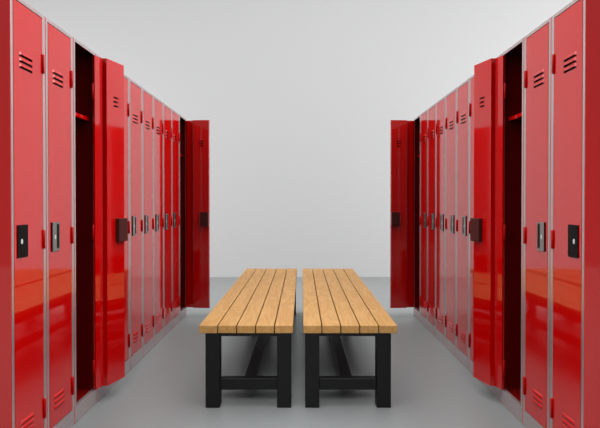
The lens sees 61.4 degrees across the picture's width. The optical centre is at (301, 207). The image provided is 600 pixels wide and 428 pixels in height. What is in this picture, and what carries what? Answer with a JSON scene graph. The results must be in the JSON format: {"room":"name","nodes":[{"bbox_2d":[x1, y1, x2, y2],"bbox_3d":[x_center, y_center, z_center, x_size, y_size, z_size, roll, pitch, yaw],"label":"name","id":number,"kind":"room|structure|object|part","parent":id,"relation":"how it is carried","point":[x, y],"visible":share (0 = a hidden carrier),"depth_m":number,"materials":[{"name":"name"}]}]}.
{"room":"changing room","nodes":[
{"label":"changing room","id":0,"kind":"room"},
{"bbox_2d":[23,0,572,276],"bbox_3d":[-0.015,-2.421,7.948,18.000,7.000,0.200,0,1,0],"label":"wall","id":1,"kind":"structure","parent":0,"point":[300,99],"depth_m":7.85,"materials":[{"name":"white paint"}]},
{"bbox_2d":[72,277,524,427],"bbox_3d":[-0.015,1.189,1.546,18.000,0.100,13.070,0,1,0],"label":"floor","id":2,"kind":"structure","parent":0,"point":[431,388],"depth_m":3.09,"materials":[{"name":"grey concrete"}]},
{"bbox_2d":[0,0,46,427],"bbox_3d":[-1.405,0.127,2.195,0.469,2.011,0.284,0,1,0],"label":"locker","id":3,"kind":"object","parent":2,"relation":"on","point":[23,309],"visible":1,"depth_m":2.13,"materials":[{"name":"red metal"}]},
{"bbox_2d":[19,51,32,72],"bbox_3d":[-1.180,-0.620,2.162,0.013,0.073,0.110,0,1,0],"label":"vent","id":4,"kind":"object","parent":3,"relation":"attached to","point":[25,57],"depth_m":2.16,"materials":[{"name":"red metal"}]},
{"bbox_3d":[-1.197,0.093,2.191,0.034,1.902,0.232,0,1,0],"label":"door","id":5,"kind":"part","parent":3,"relation":"part of","materials":[{"name":"red metal"}]},
{"bbox_2d":[21,412,34,427],"bbox_3d":[-1.180,0.936,2.177,0.013,0.074,0.110,0,1,0],"label":"vent","id":6,"kind":"object","parent":3,"relation":"attached to","point":[28,419],"depth_m":2.18,"materials":[{"name":"red metal"}]},
{"bbox_2d":[45,17,74,427],"bbox_3d":[-1.405,0.124,2.479,0.469,2.011,0.284,0,1,0],"label":"locker","id":7,"kind":"object","parent":2,"relation":"on","point":[58,43],"visible":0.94,"depth_m":2.46,"materials":[{"name":"red metal"}]},
{"bbox_2d":[53,69,62,87],"bbox_3d":[-1.180,-0.622,2.447,0.013,0.073,0.110,0,1,0],"label":"vent","id":8,"kind":"object","parent":7,"relation":"attached to","point":[57,73],"depth_m":2.44,"materials":[{"name":"red metal"}]},
{"bbox_2d":[54,388,64,409],"bbox_3d":[-1.180,0.933,2.461,0.013,0.074,0.110,0,1,0],"label":"vent","id":9,"kind":"object","parent":7,"relation":"attached to","point":[59,394],"depth_m":2.46,"materials":[{"name":"red metal"}]},
{"bbox_2d":[73,37,127,423],"bbox_3d":[-1.348,0.121,2.855,0.584,2.011,0.467,0,1,0],"label":"locker","id":10,"kind":"object","parent":2,"relation":"on","point":[100,224],"visible":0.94,"depth_m":2.91,"materials":[{"name":"red metal"}]},
{"bbox_2d":[75,112,89,120],"bbox_3d":[-1.424,-0.504,2.758,0.420,0.020,0.273,0,1,0],"label":"shelf","id":11,"kind":"object","parent":10,"relation":"attached to","point":[78,117],"depth_m":2.84,"materials":[{"name":"red metal"}]},
{"bbox_3d":[-1.183,0.079,2.763,0.006,1.926,0.276,0,1,0],"label":"frame","id":12,"kind":"part","parent":10,"relation":"part of","materials":[{"name":"silver metal"}]},
{"bbox_3d":[-1.129,0.086,2.973,0.034,1.902,0.232,0,1,16],"label":"door","id":13,"kind":"part","parent":10,"relation":"part of","materials":[{"name":"red metal"}]},
{"bbox_2d":[95,54,114,401],"bbox_3d":[-1.405,0.119,3.048,0.469,2.011,0.284,0,1,0],"label":"locker","id":14,"kind":"object","parent":2,"relation":"on","point":[103,390],"visible":0.06,"depth_m":3.00,"materials":[{"name":"red metal"}]},
{"bbox_2d":[115,74,129,384],"bbox_3d":[-1.405,0.117,3.333,0.469,2.011,0.284,0,1,0],"label":"locker","id":15,"kind":"object","parent":2,"relation":"on","point":[126,79],"visible":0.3,"depth_m":3.42,"materials":[{"name":"red metal"}]},
{"bbox_3d":[-1.197,0.082,3.328,0.034,1.902,0.232,0,1,0],"label":"door","id":16,"kind":"part","parent":15,"relation":"part of","materials":[{"name":"red metal"}]},
{"bbox_3d":[-1.183,0.074,3.332,0.006,1.926,0.276,0,1,0],"label":"frame","id":17,"kind":"part","parent":15,"relation":"part of","materials":[{"name":"silver metal"}]},
{"bbox_2d":[129,78,142,369],"bbox_3d":[-1.405,0.114,3.617,0.469,2.011,0.284,0,1,0],"label":"locker","id":18,"kind":"object","parent":2,"relation":"on","point":[135,90],"visible":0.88,"depth_m":3.61,"materials":[{"name":"red metal"}]},
{"bbox_2d":[133,112,137,123],"bbox_3d":[-1.180,-0.633,3.584,0.013,0.073,0.110,0,1,0],"label":"vent","id":19,"kind":"object","parent":18,"relation":"attached to","point":[135,114],"depth_m":3.58,"materials":[{"name":"red metal"}]},
{"bbox_2d":[133,331,138,342],"bbox_3d":[-1.180,0.922,3.599,0.013,0.074,0.110,0,1,0],"label":"vent","id":20,"kind":"object","parent":18,"relation":"attached to","point":[135,333],"depth_m":3.59,"materials":[{"name":"red metal"}]},
{"bbox_2d":[142,88,154,356],"bbox_3d":[-1.405,0.111,3.901,0.469,2.011,0.284,0,1,0],"label":"locker","id":21,"kind":"object","parent":2,"relation":"on","point":[147,98],"visible":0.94,"depth_m":3.90,"materials":[{"name":"red metal"}]},
{"bbox_2d":[145,119,149,129],"bbox_3d":[-1.180,-0.635,3.869,0.013,0.073,0.110,0,1,0],"label":"vent","id":22,"kind":"object","parent":21,"relation":"attached to","point":[147,121],"depth_m":3.87,"materials":[{"name":"red metal"}]},
{"bbox_2d":[146,321,149,332],"bbox_3d":[-1.180,0.920,3.884,0.013,0.074,0.110,0,1,0],"label":"vent","id":23,"kind":"object","parent":21,"relation":"attached to","point":[147,322],"depth_m":3.88,"materials":[{"name":"red metal"}]},
{"bbox_2d":[154,96,163,345],"bbox_3d":[-1.405,0.108,4.186,0.469,2.011,0.284,0,1,0],"label":"locker","id":24,"kind":"object","parent":2,"relation":"on","point":[158,105],"visible":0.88,"depth_m":4.17,"materials":[{"name":"red metal"}]},
{"bbox_2d":[163,103,172,336],"bbox_3d":[-1.405,0.106,4.470,0.469,2.011,0.284,0,1,0],"label":"locker","id":25,"kind":"object","parent":2,"relation":"on","point":[167,111],"visible":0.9,"depth_m":4.45,"materials":[{"name":"red metal"}]},
{"bbox_2d":[172,109,179,328],"bbox_3d":[-1.405,0.103,4.755,0.469,2.011,0.284,0,1,0],"label":"locker","id":26,"kind":"object","parent":2,"relation":"on","point":[175,116],"visible":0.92,"depth_m":4.73,"materials":[{"name":"red metal"}]},
{"bbox_2d":[179,114,209,320],"bbox_3d":[-1.285,0.101,5.039,0.709,2.011,0.284,0,1,0],"label":"locker","id":27,"kind":"object","parent":2,"relation":"on","point":[194,144],"visible":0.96,"depth_m":5.11,"materials":[{"name":"red metal"}]},
{"bbox_3d":[-1.183,0.058,5.039,0.006,1.926,0.276,0,1,0],"label":"frame","id":28,"kind":"part","parent":27,"relation":"part of","materials":[{"name":"silver metal"}]},
{"bbox_3d":[-1.048,0.066,5.118,0.232,1.902,0.034,0,1,4],"label":"door","id":29,"kind":"part","parent":27,"relation":"part of","materials":[{"name":"red metal"}]},
{"bbox_2d":[199,269,296,407],"bbox_3d":[-0.311,0.882,4.066,0.527,0.466,2.465,0,1,0],"label":"bench","id":30,"kind":"object","parent":2,"relation":"on","point":[261,302],"visible":1,"depth_m":2.93,"materials":[{"name":"brown wood"}]},
{"bbox_3d":[-0.500,0.915,2.876,0.080,0.422,0.075,0,1,0],"label":"leg","id":31,"kind":"part","parent":30,"relation":"part of","materials":[{"name":"black metal"}]},
{"bbox_3d":[-0.299,0.714,2.866,0.322,0.018,0.050,0,1,0],"label":"rail","id":32,"kind":"part","parent":30,"relation":"part of","materials":[{"name":"black metal"}]},
{"bbox_3d":[-0.299,0.996,2.874,0.322,0.066,0.045,0,1,0],"label":"cross rail","id":33,"kind":"part","parent":30,"relation":"part of","materials":[{"name":"black metal"}]},
{"bbox_3d":[-0.097,0.915,2.876,0.080,0.422,0.075,0,1,0],"label":"leg","id":34,"kind":"part","parent":30,"relation":"part of","materials":[{"name":"black metal"}]},
{"bbox_2d":[302,269,396,407],"bbox_3d":[0.275,0.882,4.066,0.527,0.466,2.465,0,1,0],"label":"bench","id":35,"kind":"object","parent":2,"relation":"on","point":[334,300],"visible":1,"depth_m":2.93,"materials":[{"name":"brown wood"}]},
{"bbox_3d":[0.061,0.915,2.876,0.080,0.422,0.075,0,1,0],"label":"leg","id":36,"kind":"part","parent":35,"relation":"part of","materials":[{"name":"black metal"}]},
{"bbox_3d":[0.263,0.996,2.874,0.322,0.066,0.045,0,1,0],"label":"cross rail","id":37,"kind":"part","parent":35,"relation":"part of","materials":[{"name":"black metal"}]},
{"bbox_3d":[0.263,0.714,2.866,0.322,0.018,0.050,0,1,0],"label":"rail","id":38,"kind":"part","parent":35,"relation":"part of","materials":[{"name":"black metal"}]},
{"bbox_3d":[0.464,0.915,2.876,0.080,0.422,0.075,0,1,0],"label":"leg","id":39,"kind":"part","parent":35,"relation":"part of","materials":[{"name":"black metal"}]},
{"bbox_2d":[390,115,419,320],"bbox_3d":[1.256,0.101,5.039,0.709,2.011,0.284,0,1,0],"label":"locker","id":40,"kind":"object","parent":2,"relation":"on","point":[404,134],"visible":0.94,"depth_m":5.11,"materials":[{"name":"red metal"}]},
{"bbox_3d":[1.018,0.066,5.118,0.232,1.902,0.034,0,1,-4],"label":"door","id":41,"kind":"part","parent":40,"relation":"part of","materials":[{"name":"red metal"}]},
{"bbox_3d":[1.153,0.058,5.039,0.006,1.926,0.276,0,1,0],"label":"frame","id":42,"kind":"part","parent":40,"relation":"part of","materials":[{"name":"silver metal"}]},
{"bbox_2d":[420,109,427,327],"bbox_3d":[1.376,0.103,4.755,0.469,2.011,0.284,0,1,0],"label":"locker","id":43,"kind":"object","parent":2,"relation":"on","point":[423,116],"visible":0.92,"depth_m":4.76,"materials":[{"name":"red metal"}]},
{"bbox_2d":[427,103,435,335],"bbox_3d":[1.376,0.106,4.470,0.469,2.011,0.284,0,1,0],"label":"locker","id":44,"kind":"object","parent":2,"relation":"on","point":[431,130],"visible":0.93,"depth_m":4.46,"materials":[{"name":"red metal"}]},
{"bbox_2d":[435,96,445,345],"bbox_3d":[1.376,0.108,4.186,0.469,2.011,0.284,0,1,0],"label":"locker","id":45,"kind":"object","parent":2,"relation":"on","point":[441,104],"visible":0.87,"depth_m":4.18,"materials":[{"name":"red metal"}]},
{"bbox_2d":[445,88,456,356],"bbox_3d":[1.376,0.111,3.901,0.469,2.011,0.284,0,1,0],"label":"locker","id":46,"kind":"object","parent":2,"relation":"on","point":[450,120],"visible":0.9,"depth_m":3.90,"materials":[{"name":"red metal"}]},
{"bbox_2d":[449,321,452,332],"bbox_3d":[1.151,0.920,3.884,0.013,0.074,0.110,0,1,0],"label":"vent","id":47,"kind":"object","parent":46,"relation":"attached to","point":[450,322],"depth_m":3.88,"materials":[{"name":"red metal"}]},
{"bbox_2d":[449,119,453,129],"bbox_3d":[1.151,-0.635,3.869,0.013,0.073,0.110,0,1,0],"label":"vent","id":48,"kind":"object","parent":46,"relation":"attached to","point":[451,121],"depth_m":3.87,"materials":[{"name":"red metal"}]},
{"bbox_2d":[455,78,468,368],"bbox_3d":[1.376,0.114,3.617,0.469,2.011,0.284,0,1,0],"label":"locker","id":49,"kind":"object","parent":2,"relation":"on","point":[462,92],"visible":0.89,"depth_m":3.61,"materials":[{"name":"red metal"}]},
{"bbox_2d":[460,331,464,342],"bbox_3d":[1.151,0.922,3.599,0.013,0.074,0.110,0,1,0],"label":"vent","id":50,"kind":"object","parent":49,"relation":"attached to","point":[462,333],"depth_m":3.60,"materials":[{"name":"red metal"}]},
{"bbox_2d":[461,112,465,123],"bbox_3d":[1.151,-0.633,3.584,0.013,0.073,0.110,0,1,0],"label":"vent","id":51,"kind":"object","parent":49,"relation":"attached to","point":[463,114],"depth_m":3.58,"materials":[{"name":"red metal"}]},
{"bbox_2d":[468,75,482,383],"bbox_3d":[1.376,0.117,3.333,0.469,2.011,0.284,0,1,0],"label":"locker","id":52,"kind":"object","parent":2,"relation":"on","point":[471,79],"visible":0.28,"depth_m":3.42,"materials":[{"name":"red metal"}]},
{"bbox_3d":[1.153,0.074,3.332,0.006,1.926,0.276,0,1,0],"label":"frame","id":53,"kind":"part","parent":52,"relation":"part of","materials":[{"name":"silver metal"}]},
{"bbox_3d":[1.167,0.082,3.328,0.034,1.902,0.232,0,1,0],"label":"door","id":54,"kind":"part","parent":52,"relation":"part of","materials":[{"name":"red metal"}]},
{"bbox_2d":[483,54,501,401],"bbox_3d":[1.376,0.119,3.048,0.469,2.011,0.284,0,1,0],"label":"locker","id":55,"kind":"object","parent":2,"relation":"on","point":[494,390],"visible":0.08,"depth_m":2.99,"materials":[{"name":"red metal"}]},
{"bbox_2d":[470,37,523,423],"bbox_3d":[1.319,0.121,2.855,0.584,2.011,0.467,0,1,0],"label":"locker","id":56,"kind":"object","parent":2,"relation":"on","point":[496,227],"visible":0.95,"depth_m":2.91,"materials":[{"name":"red metal"}]},
{"bbox_3d":[1.100,0.086,2.973,0.034,1.902,0.232,0,1,-16],"label":"door","id":57,"kind":"part","parent":56,"relation":"part of","materials":[{"name":"red metal"}]},
{"bbox_3d":[1.153,0.079,2.763,0.006,1.926,0.276,0,1,0],"label":"frame","id":58,"kind":"part","parent":56,"relation":"part of","materials":[{"name":"silver metal"}]},
{"bbox_2d":[508,112,521,120],"bbox_3d":[1.395,-0.504,2.758,0.420,0.020,0.273,0,1,0],"label":"shelf","id":59,"kind":"object","parent":56,"relation":"attached to","point":[511,117],"depth_m":2.84,"materials":[{"name":"red metal"}]},
{"bbox_2d":[523,17,550,427],"bbox_3d":[1.376,0.124,2.479,0.469,2.011,0.284,0,1,0],"label":"locker","id":60,"kind":"object","parent":2,"relation":"on","point":[537,44],"visible":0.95,"depth_m":2.46,"materials":[{"name":"red metal"}]},
{"bbox_2d":[532,389,542,408],"bbox_3d":[1.151,0.933,2.461,0.013,0.074,0.110,0,1,0],"label":"vent","id":61,"kind":"object","parent":60,"relation":"attached to","point":[537,395],"depth_m":2.46,"materials":[{"name":"red metal"}]},
{"bbox_2d":[533,70,543,87],"bbox_3d":[1.151,-0.622,2.447,0.013,0.073,0.110,0,1,0],"label":"vent","id":62,"kind":"object","parent":60,"relation":"attached to","point":[538,75],"depth_m":2.45,"materials":[{"name":"red metal"}]},
{"bbox_2d":[549,0,599,427],"bbox_3d":[1.376,0.127,2.195,0.469,2.011,0.284,0,1,0],"label":"locker","id":63,"kind":"object","parent":2,"relation":"on","point":[575,29],"visible":1,"depth_m":2.11,"materials":[{"name":"red metal"}]},
{"bbox_3d":[1.153,0.085,2.194,0.006,1.926,0.276,0,1,0],"label":"frame","id":64,"kind":"part","parent":63,"relation":"part of","materials":[{"name":"silver metal"}]},
{"bbox_3d":[1.167,0.093,2.191,0.034,1.902,0.232,0,1,0],"label":"door","id":65,"kind":"part","parent":63,"relation":"part of","materials":[{"name":"red metal"}]},
{"bbox_2d":[562,412,574,427],"bbox_3d":[1.151,0.936,2.177,0.013,0.074,0.110,0,1,0],"label":"vent","id":66,"kind":"object","parent":63,"relation":"attached to","point":[568,420],"depth_m":2.18,"materials":[{"name":"red metal"}]},
{"bbox_2d":[563,51,576,72],"bbox_3d":[1.151,-0.620,2.162,0.013,0.073,0.110,0,1,0],"label":"vent","id":67,"kind":"object","parent":63,"relation":"attached to","point":[570,57],"depth_m":2.16,"materials":[{"name":"red metal"}]}
]}

